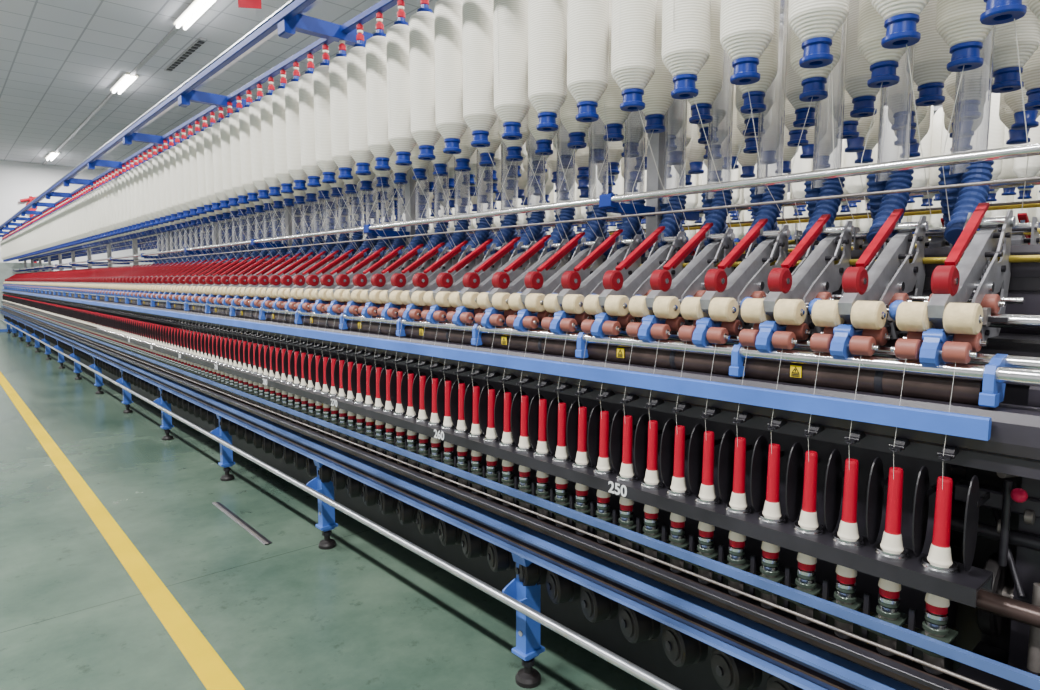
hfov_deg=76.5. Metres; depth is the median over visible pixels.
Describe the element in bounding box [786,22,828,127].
roving bobbin
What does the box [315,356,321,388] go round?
tube
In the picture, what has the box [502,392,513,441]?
tube
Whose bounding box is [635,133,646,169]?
roving bobbin
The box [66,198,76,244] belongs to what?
roving bobbin
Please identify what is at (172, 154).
roving bobbin
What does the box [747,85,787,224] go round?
strand
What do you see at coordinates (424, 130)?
roving bobbin
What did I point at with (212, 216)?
roving bobbin
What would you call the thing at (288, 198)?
roving bobbin
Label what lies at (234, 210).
roving bobbin
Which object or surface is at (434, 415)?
tube
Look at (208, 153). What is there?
roving bobbin
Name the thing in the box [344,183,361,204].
roving bobbin
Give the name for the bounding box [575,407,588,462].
tube
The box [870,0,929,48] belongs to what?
roving bobbin
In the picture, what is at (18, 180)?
wall
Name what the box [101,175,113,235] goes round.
roving bobbin
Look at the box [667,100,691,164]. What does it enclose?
roving bobbin
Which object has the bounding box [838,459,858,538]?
tube
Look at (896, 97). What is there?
roving bobbin
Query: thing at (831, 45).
strand
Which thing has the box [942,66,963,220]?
strand
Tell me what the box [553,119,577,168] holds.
roving bobbin
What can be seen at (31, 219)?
roving bobbin
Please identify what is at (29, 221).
roving bobbin
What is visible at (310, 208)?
roving bobbin
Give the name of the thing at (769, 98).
roving bobbin
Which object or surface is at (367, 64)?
strand
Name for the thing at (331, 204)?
roving bobbin
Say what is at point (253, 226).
roving bobbin
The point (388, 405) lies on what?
tube
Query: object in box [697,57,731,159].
roving bobbin
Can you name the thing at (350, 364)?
tube
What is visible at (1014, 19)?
strand
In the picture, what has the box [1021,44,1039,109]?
roving bobbin
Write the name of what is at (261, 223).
roving bobbin
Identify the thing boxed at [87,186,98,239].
roving bobbin
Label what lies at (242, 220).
roving bobbin
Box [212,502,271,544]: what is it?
metal strip
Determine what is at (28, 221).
roving bobbin
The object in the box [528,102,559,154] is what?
roving bobbin
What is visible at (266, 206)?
roving bobbin
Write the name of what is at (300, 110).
strand
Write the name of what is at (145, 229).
roving bobbin
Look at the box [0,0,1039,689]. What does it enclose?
machine
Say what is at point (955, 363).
strand
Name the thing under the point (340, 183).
roving bobbin
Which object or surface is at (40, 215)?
roving bobbin
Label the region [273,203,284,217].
roving bobbin
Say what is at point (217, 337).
tube
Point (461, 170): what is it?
strand
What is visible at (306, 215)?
roving bobbin
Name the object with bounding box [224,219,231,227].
roving bobbin
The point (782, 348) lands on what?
strand
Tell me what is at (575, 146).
strand
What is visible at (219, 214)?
roving bobbin
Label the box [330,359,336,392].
tube
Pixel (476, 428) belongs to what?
tube
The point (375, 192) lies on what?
roving bobbin
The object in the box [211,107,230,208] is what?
roving bobbin
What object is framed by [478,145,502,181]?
roving bobbin
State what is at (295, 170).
roving bobbin
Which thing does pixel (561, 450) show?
tube
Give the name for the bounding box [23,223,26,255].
roving bobbin
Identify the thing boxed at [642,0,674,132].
roving bobbin
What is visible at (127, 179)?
roving bobbin
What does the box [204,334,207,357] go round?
tube
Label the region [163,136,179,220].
roving bobbin
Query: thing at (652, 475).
tube
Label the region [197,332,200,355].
tube
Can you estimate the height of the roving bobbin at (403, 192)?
0.536 m
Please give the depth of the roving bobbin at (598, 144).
2.15 m
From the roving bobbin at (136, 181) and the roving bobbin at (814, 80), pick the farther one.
the roving bobbin at (136, 181)
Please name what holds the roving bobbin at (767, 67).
hanging from the machine at (673, 589)
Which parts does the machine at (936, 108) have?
creel hanger rail, roving guide rail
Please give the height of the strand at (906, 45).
0.620 m
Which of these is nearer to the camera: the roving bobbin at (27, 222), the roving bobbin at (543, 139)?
the roving bobbin at (543, 139)
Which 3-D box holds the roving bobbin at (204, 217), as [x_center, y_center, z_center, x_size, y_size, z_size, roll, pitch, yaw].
[-2.159,-1.106,4.521,0.099,0.536,0.099,-5,8,-41]
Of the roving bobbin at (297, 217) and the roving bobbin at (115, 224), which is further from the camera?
the roving bobbin at (115, 224)
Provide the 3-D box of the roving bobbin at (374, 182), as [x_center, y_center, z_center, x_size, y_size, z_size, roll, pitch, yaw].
[-0.674,-0.977,3.205,0.099,0.536,0.099,2,6,21]
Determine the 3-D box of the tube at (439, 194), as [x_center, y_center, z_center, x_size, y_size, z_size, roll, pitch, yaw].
[-0.405,-0.980,3.240,0.099,0.536,0.099,-5,8,-41]
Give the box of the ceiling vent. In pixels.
[164,37,206,71]
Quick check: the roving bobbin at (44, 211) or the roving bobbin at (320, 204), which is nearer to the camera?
the roving bobbin at (320, 204)
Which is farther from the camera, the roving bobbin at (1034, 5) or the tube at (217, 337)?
the tube at (217, 337)
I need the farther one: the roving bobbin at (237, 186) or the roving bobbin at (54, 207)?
the roving bobbin at (54, 207)
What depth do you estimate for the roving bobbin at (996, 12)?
0.98 m
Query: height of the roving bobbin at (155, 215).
0.536 m
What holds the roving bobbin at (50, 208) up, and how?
hanging from the machine at (673, 589)
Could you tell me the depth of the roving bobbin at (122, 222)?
5.30 m
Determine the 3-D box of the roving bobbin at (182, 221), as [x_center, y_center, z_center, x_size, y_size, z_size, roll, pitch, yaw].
[-2.531,-1.147,4.937,0.099,0.536,0.099,-5,8,-41]
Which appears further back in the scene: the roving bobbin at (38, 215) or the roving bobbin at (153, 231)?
the roving bobbin at (38, 215)
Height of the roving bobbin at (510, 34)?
0.536 m
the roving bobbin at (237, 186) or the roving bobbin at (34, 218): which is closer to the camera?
the roving bobbin at (237, 186)
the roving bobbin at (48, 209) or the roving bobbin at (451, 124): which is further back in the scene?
the roving bobbin at (48, 209)
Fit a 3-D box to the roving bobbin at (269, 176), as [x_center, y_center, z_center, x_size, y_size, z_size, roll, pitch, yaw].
[-1.139,-0.961,3.043,0.099,0.536,0.099,-1,6,-13]
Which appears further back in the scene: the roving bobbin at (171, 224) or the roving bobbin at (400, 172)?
the roving bobbin at (171, 224)
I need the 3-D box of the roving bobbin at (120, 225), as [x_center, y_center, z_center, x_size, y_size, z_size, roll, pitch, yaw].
[-3.279,-1.196,5.438,0.099,0.536,0.099,3,6,30]
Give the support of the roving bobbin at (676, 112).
hanging from the machine at (673, 589)
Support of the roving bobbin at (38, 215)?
hanging from the machine at (673, 589)
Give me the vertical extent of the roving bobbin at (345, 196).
0.536 m
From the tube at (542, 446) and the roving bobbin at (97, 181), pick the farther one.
the roving bobbin at (97, 181)
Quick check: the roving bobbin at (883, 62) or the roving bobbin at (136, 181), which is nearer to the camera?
the roving bobbin at (883, 62)
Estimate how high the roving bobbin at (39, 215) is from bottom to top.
0.536 m
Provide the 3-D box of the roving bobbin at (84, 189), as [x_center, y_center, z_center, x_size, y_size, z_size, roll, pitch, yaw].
[-4.396,-1.319,6.687,0.099,0.536,0.099,-5,8,-41]
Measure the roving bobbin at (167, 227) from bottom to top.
0.536 m
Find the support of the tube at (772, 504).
on the machine at (673, 589)
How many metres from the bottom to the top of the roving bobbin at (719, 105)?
0.536 m
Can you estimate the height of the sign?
3.588 m
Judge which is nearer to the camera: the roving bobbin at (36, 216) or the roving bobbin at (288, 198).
the roving bobbin at (288, 198)
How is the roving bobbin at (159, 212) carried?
hanging from the machine at (673, 589)
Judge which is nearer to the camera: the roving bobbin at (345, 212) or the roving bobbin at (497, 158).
the roving bobbin at (497, 158)
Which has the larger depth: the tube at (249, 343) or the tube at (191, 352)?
the tube at (191, 352)
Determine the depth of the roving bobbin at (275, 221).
4.81 m
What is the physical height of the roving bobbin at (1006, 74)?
0.536 m
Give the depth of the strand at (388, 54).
2.24 m
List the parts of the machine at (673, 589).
leg, leg, leg, leg, leg, leg, pressure arm, leg, pressure arm, pressure arm, pressure arm, pressure arm, pressure arm, pressure arm, pressure arm, pressure arm, leg, pressure arm, pressure arm, pressure arm, pressure arm, pressure arm, pressure arm, pressure arm, pressure arm, pressure arm, leg, pressure arm, pressure arm, pressure arm, pressure arm, pressure arm, pressure arm, pressure arm, pressure arm, pressure arm, leg, pressure arm, pressure arm, pressure arm, pressure arm, pressure arm, pressure arm, pressure arm, pressure arm, pressure arm, pressure arm, leg, pressure arm, pressure arm, pressure arm, release handle, release handle, release handle, release handle, release handle, arm, release handle, arm, leg, release handle, arm, release handle, arm, release handle, arm, release handle, arm, release handle, arm, release handle, arm, release handle, arm, release handle, arm, release handle, arm, release handle, arm, leg, release handle, arm, guard rail, release handle, arm, release handle, arm, release handle, arm, creel hanger rail, release handle, arm, release handle, arm, release handle, arm, release handle, arm, panel, release handle, ring rail, arm, tape rail, spindle rail, thread guide rail, release handle, roving guide rail, leg, arm, roving guide rail, release handle, arm, release handle, arm, release handle, arm, release handle, arm, brass guide rod, release handle, spacer knob, arm, release handle, arm, spacer knob, release handle, arm, spacer knob, release handle, arm, control knob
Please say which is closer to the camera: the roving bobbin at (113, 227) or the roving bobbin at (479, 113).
the roving bobbin at (479, 113)
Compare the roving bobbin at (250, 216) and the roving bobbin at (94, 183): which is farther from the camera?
the roving bobbin at (94, 183)
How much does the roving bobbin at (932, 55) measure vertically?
0.536 m
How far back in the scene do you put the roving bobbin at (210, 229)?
5.19 m
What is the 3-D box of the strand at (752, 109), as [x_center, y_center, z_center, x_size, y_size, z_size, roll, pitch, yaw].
[0.523,-0.551,1.513,0.136,0.580,0.001,-5,8,-41]
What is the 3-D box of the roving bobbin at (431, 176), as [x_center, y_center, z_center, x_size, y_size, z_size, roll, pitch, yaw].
[-0.395,-0.946,2.893,0.099,0.536,0.099,-1,6,-14]
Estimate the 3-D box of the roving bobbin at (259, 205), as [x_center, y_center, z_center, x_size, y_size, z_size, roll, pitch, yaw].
[-1.507,-1.034,3.792,0.099,0.536,0.099,2,6,18]
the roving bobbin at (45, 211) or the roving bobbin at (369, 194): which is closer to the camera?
the roving bobbin at (369, 194)
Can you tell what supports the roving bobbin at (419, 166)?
hanging from the machine at (673, 589)
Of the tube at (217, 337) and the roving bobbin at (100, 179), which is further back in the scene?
the roving bobbin at (100, 179)
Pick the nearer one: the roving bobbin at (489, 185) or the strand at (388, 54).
the strand at (388, 54)
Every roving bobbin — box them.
[17,226,23,257]
[21,224,27,256]
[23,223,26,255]
[24,222,27,255]
[24,222,31,255]
[25,221,29,254]
[26,221,30,254]
[27,221,32,254]
[28,219,36,254]
[29,219,34,253]
[30,218,35,253]
[32,218,37,253]
[33,217,40,253]
[34,216,38,252]
[35,215,39,252]
[36,215,44,252]
[37,215,42,251]
[38,215,43,251]
[40,212,48,251]
[41,211,46,250]
[42,211,47,250]
[44,210,52,250]
[45,209,50,249]
[46,208,52,249]
[48,207,56,249]
[49,207,55,248]
[51,207,60,248]
[52,204,58,247]
[54,203,60,247]
[56,203,65,247]
[57,201,63,246]
[59,200,69,246]
[61,199,67,245]
[63,198,72,245]
[64,198,71,244]
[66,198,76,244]
[68,195,75,243]
[70,193,81,243]
[73,192,79,242]
[75,191,85,242]
[77,189,84,241]
[79,188,90,241]
[82,186,93,240]
[84,185,92,239]
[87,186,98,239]
[89,182,101,238]
[92,180,100,237]
[95,178,107,237]
[98,177,110,236]
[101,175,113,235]
[104,173,113,234]
[107,171,119,234]
[110,169,123,233]
[114,169,127,232]
[117,164,131,231]
[121,162,135,230]
[125,160,139,229]
[129,157,143,228]
[133,155,148,227]
[138,152,152,226]
[142,149,157,225]
[143,228,150,235]
[147,146,162,224]
[147,227,154,234]
[151,226,158,233]
[152,144,168,222]
[155,225,162,232]
[158,140,173,221]
[158,224,167,231]
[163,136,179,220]
[163,223,171,230]
[169,133,185,218]
[169,222,176,229]
[174,220,181,228]
[175,129,192,217]
[179,219,187,227]
[181,228,188,234]
[182,125,199,215]
[184,217,192,226]
[189,121,206,213]
[189,216,198,225]
[195,214,204,224]
[196,116,213,211]
[201,214,209,223]
[203,111,221,210]
[206,223,213,230]
[207,212,217,221]
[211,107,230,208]
[214,210,224,220]
[220,101,239,205]
[221,208,231,218]
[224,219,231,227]
[229,96,248,203]
[229,206,238,217]
[230,218,238,225]
[236,204,246,215]
[237,216,245,224]
[239,90,258,201]
[244,201,255,214]
[244,214,252,223]
[249,83,269,198]
[249,218,254,229]
[252,212,260,222]
[253,193,264,212]
[257,218,263,228]
[259,211,267,220]
[260,76,281,196]
[261,193,273,210]
[262,217,270,227]
[267,208,276,219]
[269,189,283,208]
[270,219,277,226]
[272,69,293,193]
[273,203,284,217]
[275,213,284,225]
[280,186,293,206]
[285,61,307,189]
[292,183,305,204]
[294,198,303,214]
[295,215,301,222]
[298,53,322,186]
[303,207,310,221]
[304,178,317,201]
[304,195,314,212]
[311,204,319,219]
[313,44,338,183]
[314,192,323,211]
[316,174,330,199]
[320,206,329,218]
[326,187,335,209]
[329,40,355,179]
[330,168,344,196]
[330,201,339,216]
[337,186,348,207]
[339,166,359,193]
[341,200,350,215]
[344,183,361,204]
[347,23,373,174]
[348,197,362,213]
[354,163,375,190]
[358,180,375,202]
[359,194,374,211]
[365,12,394,170]
[370,157,392,187]
[372,176,389,200]
[373,191,385,209]
[386,0,416,165]
[387,187,399,207]
[388,172,404,197]
[389,151,410,183]
[402,186,404,205]
[409,0,440,159]
[410,144,430,179]
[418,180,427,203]
[424,161,439,191]
[431,135,452,175]
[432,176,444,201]
[434,0,467,153]
[442,155,458,188]
[449,172,463,198]
[453,126,475,171]
[462,0,497,147]
[462,150,479,185]
[462,166,482,195]
[476,116,501,166]
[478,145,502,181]
[481,165,502,192]
[493,0,529,139]
[499,113,529,160]
[502,141,526,177]
[502,160,523,189]
[523,153,546,186]
[526,132,552,172]
[528,0,566,131]
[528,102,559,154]
[546,146,565,182]
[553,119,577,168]
[560,0,591,148]
[567,0,608,121]
[573,146,592,178]
[584,112,609,162]
[596,0,630,141]
[604,141,623,174]
[611,0,656,111]
[621,110,643,157]
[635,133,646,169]
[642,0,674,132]
[661,0,710,98]
[667,99,684,150]
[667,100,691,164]
[687,0,723,123]
[691,50,728,143]
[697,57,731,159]
[720,0,774,84]
[732,0,779,113]
[735,77,775,135]
[737,108,771,153]
[780,0,817,146]
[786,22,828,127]
[788,0,848,68]
[790,25,841,101]
[829,23,859,138]
[842,0,879,117]
[857,0,908,87]
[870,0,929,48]
[884,50,918,130]
[906,0,951,105]
[936,0,994,71]
[945,56,993,120]
[980,0,1026,24]
[980,0,1039,92]
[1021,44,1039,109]
[1028,0,1039,19]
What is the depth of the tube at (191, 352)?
3.99 m
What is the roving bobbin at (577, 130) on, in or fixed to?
hanging from the machine at (673, 589)
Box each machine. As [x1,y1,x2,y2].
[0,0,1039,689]
[596,89,1039,247]
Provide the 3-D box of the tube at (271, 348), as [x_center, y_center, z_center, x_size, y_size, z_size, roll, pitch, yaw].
[-1.150,0.076,3.068,0.034,0.136,0.034,-5,8,-41]
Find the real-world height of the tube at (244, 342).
0.136 m
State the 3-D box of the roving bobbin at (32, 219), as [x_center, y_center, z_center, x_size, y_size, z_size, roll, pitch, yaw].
[-7.374,-1.647,10.018,0.099,0.536,0.099,-5,8,-41]
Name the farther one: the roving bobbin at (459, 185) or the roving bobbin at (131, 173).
the roving bobbin at (131, 173)
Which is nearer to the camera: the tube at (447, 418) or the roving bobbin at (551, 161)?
the tube at (447, 418)
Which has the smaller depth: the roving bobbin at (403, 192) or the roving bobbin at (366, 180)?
the roving bobbin at (366, 180)
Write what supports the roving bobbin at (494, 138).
hanging from the machine at (673, 589)
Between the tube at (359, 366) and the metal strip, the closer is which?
the tube at (359, 366)
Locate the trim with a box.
[42,26,182,164]
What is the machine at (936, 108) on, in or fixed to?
on the floor
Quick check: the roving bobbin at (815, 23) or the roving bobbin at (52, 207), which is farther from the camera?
the roving bobbin at (52, 207)
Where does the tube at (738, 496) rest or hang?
on the machine at (673, 589)
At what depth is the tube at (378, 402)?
2.33 m
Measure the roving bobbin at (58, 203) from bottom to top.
0.536 m
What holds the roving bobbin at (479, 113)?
hanging from the machine at (673, 589)
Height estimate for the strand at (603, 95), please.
0.620 m
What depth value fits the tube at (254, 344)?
3.21 m
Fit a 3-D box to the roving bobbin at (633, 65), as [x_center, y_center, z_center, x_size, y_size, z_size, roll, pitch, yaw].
[0.257,-0.807,1.482,0.099,0.536,0.099,3,6,25]
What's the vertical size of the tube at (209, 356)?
0.136 m
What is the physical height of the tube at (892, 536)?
0.136 m
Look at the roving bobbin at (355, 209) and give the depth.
3.87 m
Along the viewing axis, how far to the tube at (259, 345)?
3.16 m
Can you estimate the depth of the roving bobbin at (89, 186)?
6.44 m
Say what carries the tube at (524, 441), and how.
on the machine at (673, 589)
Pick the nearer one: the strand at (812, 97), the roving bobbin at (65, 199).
the strand at (812, 97)
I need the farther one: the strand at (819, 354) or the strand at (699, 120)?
the strand at (699, 120)
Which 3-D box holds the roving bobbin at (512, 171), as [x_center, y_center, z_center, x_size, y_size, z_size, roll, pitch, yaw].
[-0.023,-0.905,2.477,0.099,0.536,0.099,3,6,27]
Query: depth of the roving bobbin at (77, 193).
6.96 m
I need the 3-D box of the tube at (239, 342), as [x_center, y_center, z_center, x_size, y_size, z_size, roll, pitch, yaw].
[-1.429,0.045,3.380,0.034,0.136,0.034,-5,8,-41]
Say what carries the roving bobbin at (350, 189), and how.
hanging from the machine at (673, 589)
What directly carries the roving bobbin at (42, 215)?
hanging from the machine at (673, 589)
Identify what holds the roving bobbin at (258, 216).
hanging from the machine at (673, 589)
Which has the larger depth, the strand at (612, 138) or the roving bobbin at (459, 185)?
the roving bobbin at (459, 185)
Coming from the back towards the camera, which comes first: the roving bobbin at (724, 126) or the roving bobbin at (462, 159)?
the roving bobbin at (462, 159)
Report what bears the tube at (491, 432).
on the machine at (673, 589)
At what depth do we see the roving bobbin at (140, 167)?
4.78 m
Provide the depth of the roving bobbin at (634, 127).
2.04 m
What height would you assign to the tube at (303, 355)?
0.136 m
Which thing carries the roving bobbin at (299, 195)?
hanging from the machine at (673, 589)
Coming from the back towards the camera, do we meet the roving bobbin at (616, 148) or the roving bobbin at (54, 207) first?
the roving bobbin at (54, 207)
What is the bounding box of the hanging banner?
[238,0,261,8]
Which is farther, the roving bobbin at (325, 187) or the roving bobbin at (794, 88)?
the roving bobbin at (325, 187)
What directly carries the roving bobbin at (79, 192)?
hanging from the machine at (673, 589)
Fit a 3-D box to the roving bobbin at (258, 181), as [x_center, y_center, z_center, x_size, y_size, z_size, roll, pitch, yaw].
[-1.232,-0.971,3.147,0.099,0.536,0.099,3,6,25]
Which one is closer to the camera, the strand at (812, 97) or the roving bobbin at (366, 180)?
the strand at (812, 97)
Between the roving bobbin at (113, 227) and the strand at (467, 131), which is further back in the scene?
the roving bobbin at (113, 227)
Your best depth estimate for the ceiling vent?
9.90 m
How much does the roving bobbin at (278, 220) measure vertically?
0.536 m
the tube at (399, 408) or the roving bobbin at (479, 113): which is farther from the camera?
the tube at (399, 408)
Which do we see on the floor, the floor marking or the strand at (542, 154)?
the floor marking
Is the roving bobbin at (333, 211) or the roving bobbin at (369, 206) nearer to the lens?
the roving bobbin at (369, 206)
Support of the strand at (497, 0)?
attached to the roving bobbin at (510, 34)
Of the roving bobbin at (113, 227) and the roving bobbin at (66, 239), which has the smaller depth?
the roving bobbin at (113, 227)
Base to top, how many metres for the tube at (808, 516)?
0.136 m
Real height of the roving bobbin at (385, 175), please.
0.536 m
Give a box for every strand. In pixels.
[261,119,316,253]
[300,110,358,251]
[314,90,374,250]
[367,64,429,246]
[388,54,452,246]
[432,160,475,244]
[443,170,461,246]
[466,58,530,241]
[467,131,501,242]
[467,166,485,244]
[494,161,512,243]
[497,0,562,239]
[523,154,542,241]
[552,131,597,237]
[555,146,575,241]
[592,138,612,238]
[603,95,636,234]
[619,45,680,231]
[632,130,653,237]
[674,31,730,227]
[678,120,699,234]
[730,109,752,232]
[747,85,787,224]
[771,348,782,452]
[790,97,812,228]
[808,354,819,454]
[831,45,853,220]
[860,82,882,224]
[893,362,905,478]
[906,45,930,215]
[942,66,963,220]
[942,363,955,488]
[1014,19,1028,210]
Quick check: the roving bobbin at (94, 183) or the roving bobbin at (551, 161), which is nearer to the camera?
the roving bobbin at (551, 161)
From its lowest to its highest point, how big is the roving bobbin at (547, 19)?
0.536 m
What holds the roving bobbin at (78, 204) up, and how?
hanging from the machine at (673, 589)
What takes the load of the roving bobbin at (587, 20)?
hanging from the machine at (673, 589)
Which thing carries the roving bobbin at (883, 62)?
hanging from the machine at (673, 589)
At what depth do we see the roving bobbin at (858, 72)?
1.53 m
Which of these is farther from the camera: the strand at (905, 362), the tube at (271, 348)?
the tube at (271, 348)
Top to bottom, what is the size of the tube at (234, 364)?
0.136 m
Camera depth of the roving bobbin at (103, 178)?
5.92 m
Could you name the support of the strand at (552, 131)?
attached to the roving bobbin at (547, 19)
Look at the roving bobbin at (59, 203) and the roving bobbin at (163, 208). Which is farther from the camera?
the roving bobbin at (59, 203)
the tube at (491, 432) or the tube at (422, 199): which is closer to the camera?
the tube at (491, 432)
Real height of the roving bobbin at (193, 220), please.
0.536 m
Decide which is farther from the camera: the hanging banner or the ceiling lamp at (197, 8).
the ceiling lamp at (197, 8)
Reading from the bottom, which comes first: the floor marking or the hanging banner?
the floor marking
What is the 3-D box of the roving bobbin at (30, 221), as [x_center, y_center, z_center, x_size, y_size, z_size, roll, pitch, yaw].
[-7.560,-1.667,10.226,0.099,0.536,0.099,-5,8,-41]
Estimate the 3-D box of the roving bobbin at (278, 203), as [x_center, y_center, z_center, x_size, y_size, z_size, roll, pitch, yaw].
[-1.321,-1.014,3.584,0.099,0.536,0.099,2,6,22]
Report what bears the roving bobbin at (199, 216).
hanging from the machine at (673, 589)
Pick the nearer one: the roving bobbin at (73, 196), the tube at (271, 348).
the tube at (271, 348)
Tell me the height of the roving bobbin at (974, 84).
0.536 m
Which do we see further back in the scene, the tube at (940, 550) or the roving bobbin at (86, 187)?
the roving bobbin at (86, 187)
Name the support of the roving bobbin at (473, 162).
hanging from the machine at (673, 589)
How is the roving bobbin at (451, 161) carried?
hanging from the machine at (673, 589)
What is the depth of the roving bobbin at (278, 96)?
2.90 m
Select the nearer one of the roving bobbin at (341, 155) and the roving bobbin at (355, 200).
the roving bobbin at (341, 155)
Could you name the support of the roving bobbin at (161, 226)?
hanging from the machine at (673, 589)
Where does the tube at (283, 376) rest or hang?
on the machine at (673, 589)
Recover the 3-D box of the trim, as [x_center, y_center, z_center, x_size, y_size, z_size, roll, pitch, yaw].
[-5.985,-4.423,10.421,0.060,0.033,24.100,-5,8,-41]
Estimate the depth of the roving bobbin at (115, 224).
5.50 m
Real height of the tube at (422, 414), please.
0.136 m
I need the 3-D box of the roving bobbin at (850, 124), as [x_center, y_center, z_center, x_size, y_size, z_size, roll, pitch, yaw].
[0.898,-0.837,1.783,0.099,0.536,0.099,0,6,3]
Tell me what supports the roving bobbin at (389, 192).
hanging from the machine at (673, 589)
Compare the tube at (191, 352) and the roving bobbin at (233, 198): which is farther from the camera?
the tube at (191, 352)
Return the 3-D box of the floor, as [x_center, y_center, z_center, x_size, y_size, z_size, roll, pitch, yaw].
[-3.808,0.303,8.865,22.000,0.100,30.200,-5,8,-41]
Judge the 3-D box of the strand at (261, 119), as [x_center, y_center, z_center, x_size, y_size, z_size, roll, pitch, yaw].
[-1.077,-0.738,3.108,0.252,0.620,0.019,-5,8,-41]
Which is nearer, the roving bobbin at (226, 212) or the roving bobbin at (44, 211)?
the roving bobbin at (226, 212)
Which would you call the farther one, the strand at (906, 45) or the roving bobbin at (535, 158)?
the roving bobbin at (535, 158)
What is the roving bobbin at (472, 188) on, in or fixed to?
hanging from the machine at (673, 589)
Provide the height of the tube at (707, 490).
0.136 m
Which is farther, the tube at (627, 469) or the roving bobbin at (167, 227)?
the roving bobbin at (167, 227)
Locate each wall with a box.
[0,160,360,270]
[18,23,1039,261]
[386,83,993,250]
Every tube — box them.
[190,331,192,353]
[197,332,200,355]
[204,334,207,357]
[208,335,211,358]
[212,335,215,359]
[216,336,219,360]
[220,337,223,361]
[224,338,228,362]
[229,339,232,364]
[233,340,237,365]
[238,340,242,366]
[243,341,246,368]
[248,342,252,369]
[253,343,257,370]
[258,344,263,372]
[264,345,268,373]
[269,347,274,375]
[275,348,280,377]
[281,349,286,378]
[287,350,292,380]
[294,351,299,382]
[301,353,306,384]
[308,354,313,386]
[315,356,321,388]
[322,357,328,390]
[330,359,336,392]
[338,360,344,395]
[347,362,354,397]
[356,364,362,400]
[365,365,372,402]
[375,367,382,405]
[385,369,393,408]
[395,371,403,411]
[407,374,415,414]
[418,376,427,417]
[430,378,439,421]
[443,381,452,425]
[457,383,466,428]
[471,386,481,433]
[486,389,497,437]
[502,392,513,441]
[518,396,530,446]
[536,399,548,451]
[555,403,568,457]
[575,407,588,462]
[597,411,610,469]
[620,415,634,475]
[644,420,659,482]
[670,425,686,490]
[699,431,715,498]
[729,437,746,507]
[762,444,781,517]
[798,451,818,527]
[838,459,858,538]
[880,467,903,551]
[927,476,952,565]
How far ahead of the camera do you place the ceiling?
10.27 m
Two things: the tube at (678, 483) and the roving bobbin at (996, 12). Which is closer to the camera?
the roving bobbin at (996, 12)
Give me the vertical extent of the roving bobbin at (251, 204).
0.536 m
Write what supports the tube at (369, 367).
on the machine at (673, 589)
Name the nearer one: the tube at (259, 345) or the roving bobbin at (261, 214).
the tube at (259, 345)
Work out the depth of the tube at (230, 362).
3.47 m
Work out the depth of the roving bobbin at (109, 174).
5.71 m
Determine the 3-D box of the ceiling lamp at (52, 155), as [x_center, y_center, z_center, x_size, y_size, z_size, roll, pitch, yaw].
[-12.732,-5.142,17.970,0.200,0.085,1.250,-5,8,-41]
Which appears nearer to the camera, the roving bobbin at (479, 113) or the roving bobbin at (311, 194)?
the roving bobbin at (479, 113)
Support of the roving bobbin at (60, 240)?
hanging from the machine at (673, 589)
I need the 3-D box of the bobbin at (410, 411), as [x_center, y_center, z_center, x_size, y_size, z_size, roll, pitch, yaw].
[-0.359,0.163,2.183,0.034,0.136,0.034,-5,8,-41]
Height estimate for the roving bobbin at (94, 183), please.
0.536 m
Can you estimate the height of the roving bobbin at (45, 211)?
0.536 m
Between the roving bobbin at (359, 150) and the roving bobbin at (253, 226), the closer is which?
the roving bobbin at (359, 150)
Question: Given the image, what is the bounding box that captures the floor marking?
[0,372,244,689]
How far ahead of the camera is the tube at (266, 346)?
3.11 m
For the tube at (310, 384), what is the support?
on the machine at (673, 589)
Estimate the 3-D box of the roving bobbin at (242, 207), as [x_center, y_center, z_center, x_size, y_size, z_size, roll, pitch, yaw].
[-1.693,-1.055,4.000,0.099,0.536,0.099,1,6,10]
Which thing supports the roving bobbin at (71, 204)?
hanging from the machine at (673, 589)
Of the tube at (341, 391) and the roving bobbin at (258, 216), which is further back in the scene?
the roving bobbin at (258, 216)
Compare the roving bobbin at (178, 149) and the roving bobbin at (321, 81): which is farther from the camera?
the roving bobbin at (178, 149)
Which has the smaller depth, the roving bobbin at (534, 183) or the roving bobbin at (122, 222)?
the roving bobbin at (534, 183)
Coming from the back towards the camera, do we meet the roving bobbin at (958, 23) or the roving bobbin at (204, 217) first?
the roving bobbin at (204, 217)
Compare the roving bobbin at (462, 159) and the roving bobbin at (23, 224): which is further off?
the roving bobbin at (23, 224)
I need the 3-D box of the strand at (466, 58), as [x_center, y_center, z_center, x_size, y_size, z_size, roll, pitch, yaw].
[-0.057,-0.625,1.968,0.251,0.620,0.007,-5,8,-41]
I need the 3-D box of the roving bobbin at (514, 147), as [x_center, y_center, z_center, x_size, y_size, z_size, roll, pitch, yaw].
[-0.018,-0.871,2.127,0.099,0.536,0.099,3,6,30]
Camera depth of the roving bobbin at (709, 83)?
1.58 m
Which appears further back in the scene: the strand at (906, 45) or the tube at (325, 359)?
the tube at (325, 359)
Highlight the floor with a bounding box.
[0,331,656,689]
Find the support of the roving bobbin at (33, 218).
hanging from the machine at (673, 589)
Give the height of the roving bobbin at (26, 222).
0.536 m
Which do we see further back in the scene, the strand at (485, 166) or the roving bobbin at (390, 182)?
the roving bobbin at (390, 182)
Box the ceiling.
[0,0,783,170]
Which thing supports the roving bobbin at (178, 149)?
hanging from the machine at (673, 589)
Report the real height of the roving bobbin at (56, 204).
0.536 m
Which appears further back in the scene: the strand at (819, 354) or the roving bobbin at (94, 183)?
the roving bobbin at (94, 183)
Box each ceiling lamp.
[45,151,59,160]
[110,72,138,93]
[173,0,216,29]
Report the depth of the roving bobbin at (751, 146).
1.99 m

